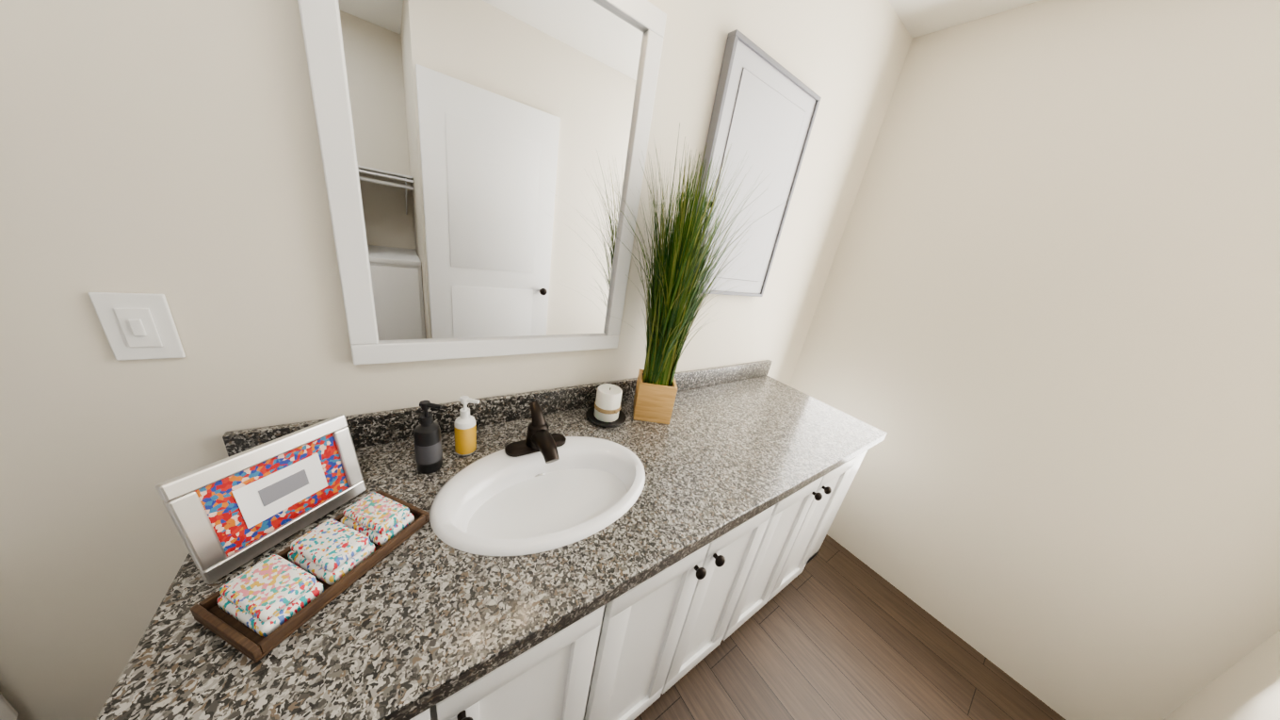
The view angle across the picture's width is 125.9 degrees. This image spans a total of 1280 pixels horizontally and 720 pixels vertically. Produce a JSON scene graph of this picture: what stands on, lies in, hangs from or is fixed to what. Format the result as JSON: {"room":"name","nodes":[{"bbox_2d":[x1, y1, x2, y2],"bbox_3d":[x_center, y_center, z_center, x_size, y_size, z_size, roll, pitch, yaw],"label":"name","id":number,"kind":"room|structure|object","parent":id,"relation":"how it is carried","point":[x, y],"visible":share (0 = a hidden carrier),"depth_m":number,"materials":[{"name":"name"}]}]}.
{"room":"bathroom","nodes":[
{"label":"bathroom","id":0,"kind":"room"},
{"bbox_2d":[0,0,912,719],"bbox_3d":[-0.615,-0.164,0.751,4.150,2.440,0.100,-5,25,-36],"label":"wall","id":1,"kind":"structure","parent":0,"point":[170,149],"depth_m":0.60,"materials":[{"name":"beige paint"}]},
{"bbox_2d":[88,291,185,360],"bbox_3d":[-0.844,-0.054,0.551,0.072,0.116,0.013,-5,25,-36],"label":"light switch","id":2,"kind":"object","parent":1,"relation":"attached to","point":[137,326],"visible":1,"depth_m":0.55,"materials":[{"name":"white plastic"}]},
{"bbox_2d":[297,0,666,364],"bbox_3d":[-0.289,-0.431,0.779,0.690,0.893,0.025,-5,25,-36],"label":"mirror","id":3,"kind":"object","parent":1,"relation":"attached to","point":[477,154],"visible":1,"depth_m":0.74,"materials":[{"name":"white mirror"}]},
{"bbox_2d":[222,359,772,456],"bbox_3d":[-0.069,0.115,1.228,1.913,0.084,0.019,-5,25,-36],"label":"backsplash","id":4,"kind":"structure","parent":1,"relation":"attached to","point":[391,426],"depth_m":0.94,"materials":[{"name":"grey stone"}]},
{"bbox_2d":[695,29,821,296],"bbox_3d":[0.408,-0.614,1.206,0.495,0.750,0.050,-5,25,-36],"label":"medicine cabinet","id":5,"kind":"object","parent":1,"relation":"attached to","point":[765,109],"visible":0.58,"depth_m":1.16,"materials":[{"name":"grey wood"}]},
{"bbox_2d":[633,534,1066,719],"bbox_3d":[-0.084,1.486,0.231,4.150,0.080,2.700,-5,25,-36],"label":"floor","id":6,"kind":"structure","parent":0,"point":[834,629],"depth_m":1.29,"materials":[{"name":"wood"}]},
{"bbox_2d":[0,693,17,719],"bbox_3d":[-1.218,0.845,0.224,0.572,0.742,0.739,-5,25,-36],"label":"toilet","id":7,"kind":"object","parent":6,"relation":"on","point":[8,711],"visible":0.91,"depth_m":0.61,"materials":[{"name":"white ceramic"}]},
{"bbox_2d":[408,442,878,719],"bbox_3d":[0.024,0.676,1.177,1.888,0.801,0.620,-5,25,-36],"label":"bathroom vanity","id":8,"kind":"object","parent":6,"relation":"on","point":[615,661],"depth_m":0.83,"materials":[{"name":"white"}]},
{"bbox_2d":[96,374,886,719],"bbox_3d":[0.086,0.283,1.035,1.913,0.040,0.605,-5,25,-36],"label":"countertop","id":9,"kind":"structure","parent":8,"relation":"on","point":[382,648],"depth_m":0.53,"materials":[{"name":"grey stone"}]},
{"bbox_2d":[155,414,366,583],"bbox_3d":[-0.611,0.219,0.560,0.018,0.175,0.220,6,19,17],"label":"picture frame","id":10,"kind":"object","parent":9,"relation":"on","point":[230,513],"visible":1,"depth_m":0.53,"materials":[{"name":"silver metal"}]},
{"bbox_2d":[190,489,429,662],"bbox_3d":[-0.510,0.315,0.539,0.130,0.046,0.250,15,21,14],"label":"tray","id":11,"kind":"object","parent":9,"relation":"on","point":[258,611],"visible":1,"depth_m":0.49,"materials":[{"name":"brown wood"}]},
{"bbox_2d":[413,400,442,473],"bbox_3d":[-0.483,0.172,0.746,0.056,0.176,0.053,-5,25,-36],"label":"soap bottle","id":12,"kind":"object","parent":9,"relation":"on","point":[428,445],"visible":1,"depth_m":0.73,"materials":[{"name":"black plastic"}]},
{"bbox_2d":[453,395,479,455],"bbox_3d":[-0.437,0.162,0.823,0.054,0.156,0.049,-5,25,-36],"label":"soap bottle","id":13,"kind":"object","parent":9,"relation":"on","point":[465,431],"visible":1,"depth_m":0.81,"materials":[{"name":"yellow plastic"}]},
{"bbox_2d":[502,397,570,472],"bbox_3d":[-0.256,0.224,0.858,0.164,0.183,0.165,-5,25,-36],"label":"faucet","id":14,"kind":"object","parent":9,"relation":"on","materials":[{"name":"brown metal"}]},
{"bbox_2d":[420,423,680,604],"bbox_3d":[-0.223,0.361,0.816,0.505,0.161,0.350,-5,25,-36],"label":"sink","id":15,"kind":"object","parent":9,"relation":"in","point":[493,514],"depth_m":0.76,"materials":[{"name":"white ceramic"}]},
{"bbox_2d":[585,383,626,427],"bbox_3d":[-0.107,0.143,1.089,0.136,0.116,0.136,-5,25,-36],"label":"candle","id":16,"kind":"object","parent":9,"relation":"on","point":[605,411],"visible":1,"depth_m":1.06,"materials":[{"name":"white wax"}]},
{"bbox_2d":[589,123,786,423],"bbox_3d":[0.162,-0.155,0.956,0.677,0.845,0.401,-5,25,-36],"label":"potted plant","id":17,"kind":"object","parent":9,"relation":"on","point":[673,284],"visible":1,"depth_m":0.98,"materials":[{"name":"green plant"}]},
{"bbox_2d":[888,0,1040,38],"bbox_3d":[0.326,-0.843,-0.639,4.150,0.080,2.700,-5,25,-36],"label":"ceiling","id":18,"kind":"structure","parent":0,"point":[918,18],"depth_m":1.28,"materials":[{"name":"white paint"}]},
{"bbox_2d":[788,0,1279,719],"bbox_3d":[1.513,0.007,1.296,0.100,2.440,1.638,-5,25,-36],"label":"wall","id":19,"kind":"structure","parent":0,"point":[1041,347],"depth_m":1.16,"materials":[{"name":"beige paint"}]},
{"bbox_2d":[1162,630,1279,719],"bbox_3d":[1.189,0.366,0.182,1.780,2.440,0.100,-5,25,-36],"label":"wall","id":20,"kind":"structure","parent":0,"point":[1246,687],"depth_m":0.92,"materials":[{"name":"beige paint"}]}
]}

